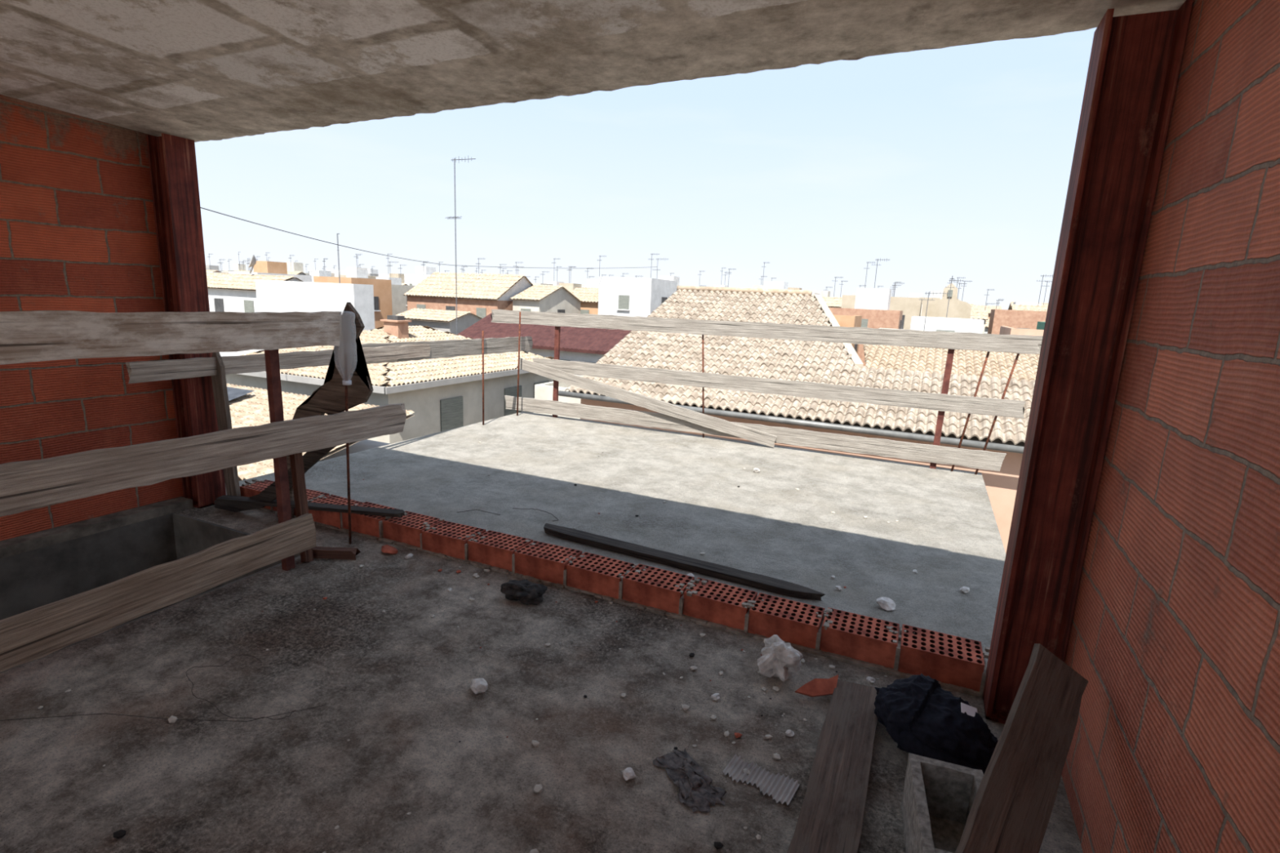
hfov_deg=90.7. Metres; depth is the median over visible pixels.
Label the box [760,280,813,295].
building
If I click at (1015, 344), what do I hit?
wooden plank
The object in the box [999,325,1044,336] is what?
building
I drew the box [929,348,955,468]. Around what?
railing post
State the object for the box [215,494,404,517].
board
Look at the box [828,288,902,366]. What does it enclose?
building
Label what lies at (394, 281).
building
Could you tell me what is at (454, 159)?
antenna
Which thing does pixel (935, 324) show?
building
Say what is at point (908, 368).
house
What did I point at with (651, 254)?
antenna
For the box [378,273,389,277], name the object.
building
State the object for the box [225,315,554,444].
house
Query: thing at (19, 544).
trim
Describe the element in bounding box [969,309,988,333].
building
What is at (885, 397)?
wooden plank
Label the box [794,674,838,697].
shard
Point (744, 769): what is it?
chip
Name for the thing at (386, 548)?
fragment
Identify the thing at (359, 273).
building
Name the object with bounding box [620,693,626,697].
chip
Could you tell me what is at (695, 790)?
rag
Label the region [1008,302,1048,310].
building
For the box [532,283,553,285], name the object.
building
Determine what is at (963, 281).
antenna
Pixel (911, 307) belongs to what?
building
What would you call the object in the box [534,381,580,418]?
building
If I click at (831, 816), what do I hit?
plank
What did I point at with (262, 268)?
building
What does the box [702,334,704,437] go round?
rod
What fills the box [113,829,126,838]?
chip
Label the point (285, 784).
floor
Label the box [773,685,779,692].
chip
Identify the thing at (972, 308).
building
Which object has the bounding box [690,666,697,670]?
chip
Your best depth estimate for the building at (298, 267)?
135.75 m
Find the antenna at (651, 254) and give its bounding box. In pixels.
[648,253,659,278]
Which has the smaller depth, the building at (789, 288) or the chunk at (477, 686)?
the chunk at (477, 686)
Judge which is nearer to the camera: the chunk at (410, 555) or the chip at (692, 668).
the chip at (692, 668)
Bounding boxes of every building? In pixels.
[205,265,233,271]
[206,270,221,272]
[206,272,302,356]
[228,261,311,282]
[233,263,245,271]
[255,280,374,330]
[285,262,309,275]
[287,271,306,275]
[309,270,331,282]
[313,275,392,328]
[326,270,346,276]
[339,266,375,278]
[339,268,375,279]
[367,269,378,275]
[375,276,401,284]
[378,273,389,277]
[389,273,404,283]
[391,284,415,315]
[396,307,482,334]
[402,271,533,318]
[404,266,435,285]
[412,279,423,285]
[508,284,582,314]
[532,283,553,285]
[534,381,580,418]
[543,280,564,285]
[559,283,581,292]
[570,287,599,314]
[586,278,599,288]
[598,276,677,317]
[658,275,679,285]
[714,284,728,287]
[752,284,763,288]
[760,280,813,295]
[787,287,801,289]
[811,293,862,354]
[812,290,830,297]
[822,296,842,307]
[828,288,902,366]
[840,294,922,329]
[909,293,922,297]
[910,315,984,333]
[919,290,958,304]
[920,298,959,316]
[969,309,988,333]
[971,307,987,311]
[973,305,1001,318]
[983,318,989,333]
[987,309,1046,334]
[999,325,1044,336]
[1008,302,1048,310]
[1009,304,1048,311]
[1013,302,1041,305]
[1035,321,1044,329]
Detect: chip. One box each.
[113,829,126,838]
[168,715,177,722]
[529,848,538,852]
[532,740,539,746]
[533,784,542,792]
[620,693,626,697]
[681,704,689,711]
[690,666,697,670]
[710,715,716,719]
[714,841,724,849]
[724,730,728,737]
[734,732,742,737]
[742,768,750,774]
[755,834,760,839]
[764,733,772,738]
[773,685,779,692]
[773,753,780,759]
[828,665,835,669]
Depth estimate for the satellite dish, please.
48.56 m
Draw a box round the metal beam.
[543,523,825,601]
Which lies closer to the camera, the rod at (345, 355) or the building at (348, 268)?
the rod at (345, 355)
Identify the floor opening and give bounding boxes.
[0,512,300,673]
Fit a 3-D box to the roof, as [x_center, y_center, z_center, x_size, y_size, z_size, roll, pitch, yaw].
[-5.358,-1.698,36.682,10.600,9.490,4.200,8,13,23]
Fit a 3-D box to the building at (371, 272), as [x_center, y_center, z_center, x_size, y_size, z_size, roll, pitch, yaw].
[-65.561,-30.654,153.277,6.661,14.599,5.290,8,13,23]
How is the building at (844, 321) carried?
on the ground
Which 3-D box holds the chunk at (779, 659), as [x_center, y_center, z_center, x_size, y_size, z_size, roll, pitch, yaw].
[0.617,1.009,2.760,0.182,0.182,0.157,8,13,26]
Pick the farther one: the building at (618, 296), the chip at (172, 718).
the building at (618, 296)
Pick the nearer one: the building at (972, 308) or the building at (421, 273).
the building at (972, 308)
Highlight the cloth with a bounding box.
[276,302,373,519]
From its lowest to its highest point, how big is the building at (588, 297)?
11.430 m
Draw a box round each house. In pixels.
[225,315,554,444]
[226,383,413,480]
[558,285,1039,553]
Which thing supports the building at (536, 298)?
on the ground
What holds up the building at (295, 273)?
on the ground
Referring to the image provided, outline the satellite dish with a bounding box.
[248,254,256,273]
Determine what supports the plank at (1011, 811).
on the concrete block
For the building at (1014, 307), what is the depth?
61.38 m
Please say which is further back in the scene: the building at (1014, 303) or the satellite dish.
the building at (1014, 303)
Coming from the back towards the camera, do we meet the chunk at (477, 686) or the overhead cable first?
the overhead cable
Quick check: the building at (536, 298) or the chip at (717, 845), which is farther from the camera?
the building at (536, 298)
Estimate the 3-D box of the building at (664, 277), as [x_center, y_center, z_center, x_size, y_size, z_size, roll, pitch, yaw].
[3.693,-14.638,91.534,7.058,13.850,5.330,8,13,23]
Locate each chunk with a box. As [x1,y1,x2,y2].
[404,553,413,559]
[470,678,488,693]
[622,767,635,780]
[711,693,719,700]
[753,467,759,472]
[757,635,803,681]
[785,729,794,737]
[835,585,841,590]
[866,676,875,683]
[875,596,895,610]
[960,586,969,593]
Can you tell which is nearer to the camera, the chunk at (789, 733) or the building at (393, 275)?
the chunk at (789, 733)
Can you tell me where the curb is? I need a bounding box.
[240,478,990,697]
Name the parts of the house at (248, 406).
solar panel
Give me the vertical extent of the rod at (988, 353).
1.313 m
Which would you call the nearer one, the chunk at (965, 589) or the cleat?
the chunk at (965, 589)
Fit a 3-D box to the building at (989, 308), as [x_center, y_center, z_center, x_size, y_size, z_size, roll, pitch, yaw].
[55.266,-13.816,103.694,5.547,11.958,6.850,8,13,23]
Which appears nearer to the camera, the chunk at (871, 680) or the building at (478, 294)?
the chunk at (871, 680)
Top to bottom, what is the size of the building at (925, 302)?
11.933 m
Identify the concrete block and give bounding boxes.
[900,752,983,852]
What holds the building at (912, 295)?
on the ground
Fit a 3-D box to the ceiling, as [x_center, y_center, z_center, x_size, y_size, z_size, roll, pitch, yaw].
[-0.678,-1.341,0.966,7.970,0.418,4.205,8,13,23]
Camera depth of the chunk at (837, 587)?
3.65 m
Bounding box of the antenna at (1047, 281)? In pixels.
[1041,280,1049,305]
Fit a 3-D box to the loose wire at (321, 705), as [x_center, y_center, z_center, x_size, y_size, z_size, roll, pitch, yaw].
[-1.772,1.071,2.318,1.124,0.016,0.094,1,12,-7]
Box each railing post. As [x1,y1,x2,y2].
[552,326,560,417]
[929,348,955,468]
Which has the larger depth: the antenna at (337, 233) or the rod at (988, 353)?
the antenna at (337, 233)
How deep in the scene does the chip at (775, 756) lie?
2.27 m
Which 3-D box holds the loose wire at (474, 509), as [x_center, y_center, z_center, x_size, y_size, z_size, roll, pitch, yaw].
[-1.184,0.629,4.667,0.324,0.014,0.059,3,11,2]
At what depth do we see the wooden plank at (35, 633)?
2.86 m
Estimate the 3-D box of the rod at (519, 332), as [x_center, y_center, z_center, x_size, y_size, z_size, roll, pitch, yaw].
[-1.597,-0.815,8.325,0.022,1.371,0.072,8,13,23]
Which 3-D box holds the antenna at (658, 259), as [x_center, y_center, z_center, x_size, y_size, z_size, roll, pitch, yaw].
[1.837,-13.371,60.609,1.542,5.484,0.438,8,13,23]
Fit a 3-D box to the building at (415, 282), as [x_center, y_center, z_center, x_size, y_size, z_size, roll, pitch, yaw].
[-32.001,-15.695,93.774,4.412,11.886,4.858,8,13,23]
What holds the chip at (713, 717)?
on the floor
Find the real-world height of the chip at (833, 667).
0.015 m
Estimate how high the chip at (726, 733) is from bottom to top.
0.010 m
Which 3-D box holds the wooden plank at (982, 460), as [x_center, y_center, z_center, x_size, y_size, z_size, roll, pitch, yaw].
[0.885,0.010,7.505,6.047,0.226,0.028,8,13,23]
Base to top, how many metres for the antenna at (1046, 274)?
2.904 m
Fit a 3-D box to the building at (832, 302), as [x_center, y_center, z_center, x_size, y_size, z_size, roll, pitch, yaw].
[24.444,-10.732,81.824,4.198,11.886,5.477,8,13,23]
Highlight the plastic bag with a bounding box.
[873,673,998,774]
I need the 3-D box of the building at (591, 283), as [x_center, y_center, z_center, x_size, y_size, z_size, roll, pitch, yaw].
[-4.514,-12.216,80.586,6.563,12.732,4.489,8,13,23]
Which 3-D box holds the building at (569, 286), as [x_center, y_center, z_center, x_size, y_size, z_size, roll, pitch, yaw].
[-10.516,-14.335,90.989,6.533,12.222,5.348,8,13,23]
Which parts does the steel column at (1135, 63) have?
plate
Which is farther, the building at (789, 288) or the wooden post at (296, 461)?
the building at (789, 288)
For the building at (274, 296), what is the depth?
42.00 m
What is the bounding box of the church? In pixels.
[924,275,971,319]
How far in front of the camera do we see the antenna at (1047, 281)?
75.69 m
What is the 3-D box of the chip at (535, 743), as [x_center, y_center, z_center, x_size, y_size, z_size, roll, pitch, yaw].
[-0.378,1.148,2.291,0.028,0.012,0.024,1,12,-9]
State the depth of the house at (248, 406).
19.63 m
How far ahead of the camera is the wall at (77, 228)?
3.84 m
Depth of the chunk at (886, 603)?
3.44 m
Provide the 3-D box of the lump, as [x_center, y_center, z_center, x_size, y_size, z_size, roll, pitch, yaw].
[-0.617,0.874,3.373,0.251,0.096,0.172,8,13,23]
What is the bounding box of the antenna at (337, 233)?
[337,233,340,283]
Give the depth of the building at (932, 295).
119.02 m
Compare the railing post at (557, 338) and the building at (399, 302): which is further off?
the building at (399, 302)
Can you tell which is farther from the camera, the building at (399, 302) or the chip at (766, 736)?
the building at (399, 302)
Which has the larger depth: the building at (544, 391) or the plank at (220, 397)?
the building at (544, 391)
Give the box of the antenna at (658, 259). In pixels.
[652,257,668,279]
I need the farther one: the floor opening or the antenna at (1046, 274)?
the antenna at (1046, 274)
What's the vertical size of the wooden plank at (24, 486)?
0.195 m
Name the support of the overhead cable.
attached to the antenna at (454, 159)
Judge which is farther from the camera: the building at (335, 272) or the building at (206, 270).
the building at (206, 270)
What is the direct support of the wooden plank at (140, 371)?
attached to the plank at (220, 397)
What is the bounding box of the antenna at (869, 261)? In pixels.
[863,261,875,288]
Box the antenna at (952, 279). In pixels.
[946,279,960,317]
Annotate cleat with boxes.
[312,546,360,559]
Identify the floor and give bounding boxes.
[0,411,1083,852]
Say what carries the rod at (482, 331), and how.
on the floor
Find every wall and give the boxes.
[0,94,183,541]
[1061,0,1279,852]
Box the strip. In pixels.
[213,446,335,511]
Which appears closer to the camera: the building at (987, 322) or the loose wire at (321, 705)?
the loose wire at (321, 705)
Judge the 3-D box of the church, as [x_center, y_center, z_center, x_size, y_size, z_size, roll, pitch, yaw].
[28.260,-6.924,59.315,3.600,13.700,8.100,8,13,23]
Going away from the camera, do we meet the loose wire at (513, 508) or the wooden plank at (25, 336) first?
the wooden plank at (25, 336)
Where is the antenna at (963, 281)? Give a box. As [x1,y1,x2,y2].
[960,280,972,301]
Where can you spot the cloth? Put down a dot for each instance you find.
(329, 398)
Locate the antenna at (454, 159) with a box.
[445,155,475,334]
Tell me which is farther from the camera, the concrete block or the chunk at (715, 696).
the chunk at (715, 696)
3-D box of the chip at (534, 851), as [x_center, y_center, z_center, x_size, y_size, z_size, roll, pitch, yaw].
[-0.308,1.241,1.842,0.026,0.013,0.021,2,11,-3]
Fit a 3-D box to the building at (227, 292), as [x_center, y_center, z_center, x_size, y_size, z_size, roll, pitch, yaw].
[-30.861,-6.446,50.328,10.600,11.122,5.358,8,13,23]
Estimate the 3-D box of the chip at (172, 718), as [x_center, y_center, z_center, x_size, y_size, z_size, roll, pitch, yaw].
[-1.720,1.079,2.329,0.032,0.013,0.028,3,11,2]
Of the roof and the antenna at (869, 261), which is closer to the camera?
the roof
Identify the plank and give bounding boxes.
[0,310,342,364]
[0,403,406,516]
[0,513,315,672]
[125,344,431,383]
[211,351,240,496]
[361,336,533,364]
[490,309,1042,354]
[504,395,1006,471]
[516,357,777,448]
[532,358,1025,418]
[786,679,877,852]
[955,643,1088,852]
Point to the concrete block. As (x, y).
(938, 797)
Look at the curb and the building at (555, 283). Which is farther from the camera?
the building at (555, 283)
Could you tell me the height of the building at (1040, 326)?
10.200 m
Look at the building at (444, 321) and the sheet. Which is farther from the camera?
the building at (444, 321)
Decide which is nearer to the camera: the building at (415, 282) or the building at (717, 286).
the building at (415, 282)
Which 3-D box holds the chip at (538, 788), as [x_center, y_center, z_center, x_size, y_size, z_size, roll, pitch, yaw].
[-0.335,1.190,2.078,0.028,0.018,0.035,8,13,25]
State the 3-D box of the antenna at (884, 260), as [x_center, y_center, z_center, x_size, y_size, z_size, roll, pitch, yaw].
[17.855,-11.415,47.140,1.248,2.212,0.358,8,13,23]
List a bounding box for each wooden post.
[264,349,295,570]
[288,453,313,562]
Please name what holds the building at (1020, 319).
on the ground
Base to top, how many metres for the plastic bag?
0.230 m
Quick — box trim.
[0,496,193,558]
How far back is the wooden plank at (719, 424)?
7.73 m
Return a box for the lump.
[500,579,547,604]
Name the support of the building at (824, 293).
on the ground
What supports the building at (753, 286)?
on the ground
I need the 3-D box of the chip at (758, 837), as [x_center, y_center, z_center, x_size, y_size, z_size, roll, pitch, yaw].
[0.362,1.255,1.929,0.016,0.010,0.019,8,13,25]
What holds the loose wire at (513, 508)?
on the floor
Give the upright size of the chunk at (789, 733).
0.021 m
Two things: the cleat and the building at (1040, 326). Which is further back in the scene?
the building at (1040, 326)
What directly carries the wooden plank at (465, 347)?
attached to the rod at (482, 331)
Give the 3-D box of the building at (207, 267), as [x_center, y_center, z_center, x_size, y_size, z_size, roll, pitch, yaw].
[-103.497,-32.355,155.115,6.317,13.856,5.683,8,13,23]
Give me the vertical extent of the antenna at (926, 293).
2.228 m
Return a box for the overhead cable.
[200,207,652,268]
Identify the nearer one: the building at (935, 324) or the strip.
the strip
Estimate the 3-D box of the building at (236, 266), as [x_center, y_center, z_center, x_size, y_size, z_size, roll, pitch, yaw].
[-126.175,-43.214,199.265,3.761,15.595,5.571,8,13,23]
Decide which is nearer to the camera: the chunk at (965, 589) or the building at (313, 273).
the chunk at (965, 589)
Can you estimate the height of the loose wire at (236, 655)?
0.012 m
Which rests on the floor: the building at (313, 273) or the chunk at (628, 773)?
the chunk at (628, 773)
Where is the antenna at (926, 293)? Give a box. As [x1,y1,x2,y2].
[923,290,949,330]
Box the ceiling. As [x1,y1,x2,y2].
[0,0,1186,142]
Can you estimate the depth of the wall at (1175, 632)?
1.53 m
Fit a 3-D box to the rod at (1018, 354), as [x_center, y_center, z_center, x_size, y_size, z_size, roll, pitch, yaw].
[3.551,-0.146,6.271,0.243,1.334,0.022,6,12,18]
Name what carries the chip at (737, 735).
on the floor
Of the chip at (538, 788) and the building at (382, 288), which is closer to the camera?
the chip at (538, 788)
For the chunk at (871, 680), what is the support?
on the floor
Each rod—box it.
[344,354,351,544]
[481,330,484,425]
[516,311,520,415]
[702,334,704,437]
[951,351,990,471]
[974,353,1019,475]
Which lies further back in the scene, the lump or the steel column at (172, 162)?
the steel column at (172, 162)
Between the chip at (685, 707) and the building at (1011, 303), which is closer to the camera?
the chip at (685, 707)
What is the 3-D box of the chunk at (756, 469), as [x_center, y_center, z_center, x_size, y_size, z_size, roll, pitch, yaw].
[1.134,0.420,6.143,0.065,0.042,0.072,2,11,-1]
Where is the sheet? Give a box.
[723,754,799,804]
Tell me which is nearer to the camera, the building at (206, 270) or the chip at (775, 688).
the chip at (775, 688)
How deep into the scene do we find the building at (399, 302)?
60.80 m
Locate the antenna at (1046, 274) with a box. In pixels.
[1036,274,1053,303]
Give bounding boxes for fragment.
[381,544,398,554]
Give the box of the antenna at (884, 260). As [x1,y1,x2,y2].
[871,257,889,288]
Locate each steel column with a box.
[146,133,226,508]
[982,0,1193,724]
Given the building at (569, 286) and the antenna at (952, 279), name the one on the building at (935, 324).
the antenna at (952, 279)
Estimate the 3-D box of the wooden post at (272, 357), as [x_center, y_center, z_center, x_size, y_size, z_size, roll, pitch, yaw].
[-1.976,0.132,3.462,0.042,1.416,0.053,8,14,23]
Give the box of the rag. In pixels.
[653,748,726,812]
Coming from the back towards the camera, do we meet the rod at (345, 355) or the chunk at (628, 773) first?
the rod at (345, 355)
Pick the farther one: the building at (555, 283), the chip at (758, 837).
the building at (555, 283)
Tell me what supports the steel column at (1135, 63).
on the floor
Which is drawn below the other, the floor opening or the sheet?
the sheet
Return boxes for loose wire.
[0,705,323,721]
[186,654,296,719]
[457,509,500,515]
[512,507,558,521]
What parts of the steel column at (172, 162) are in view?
plate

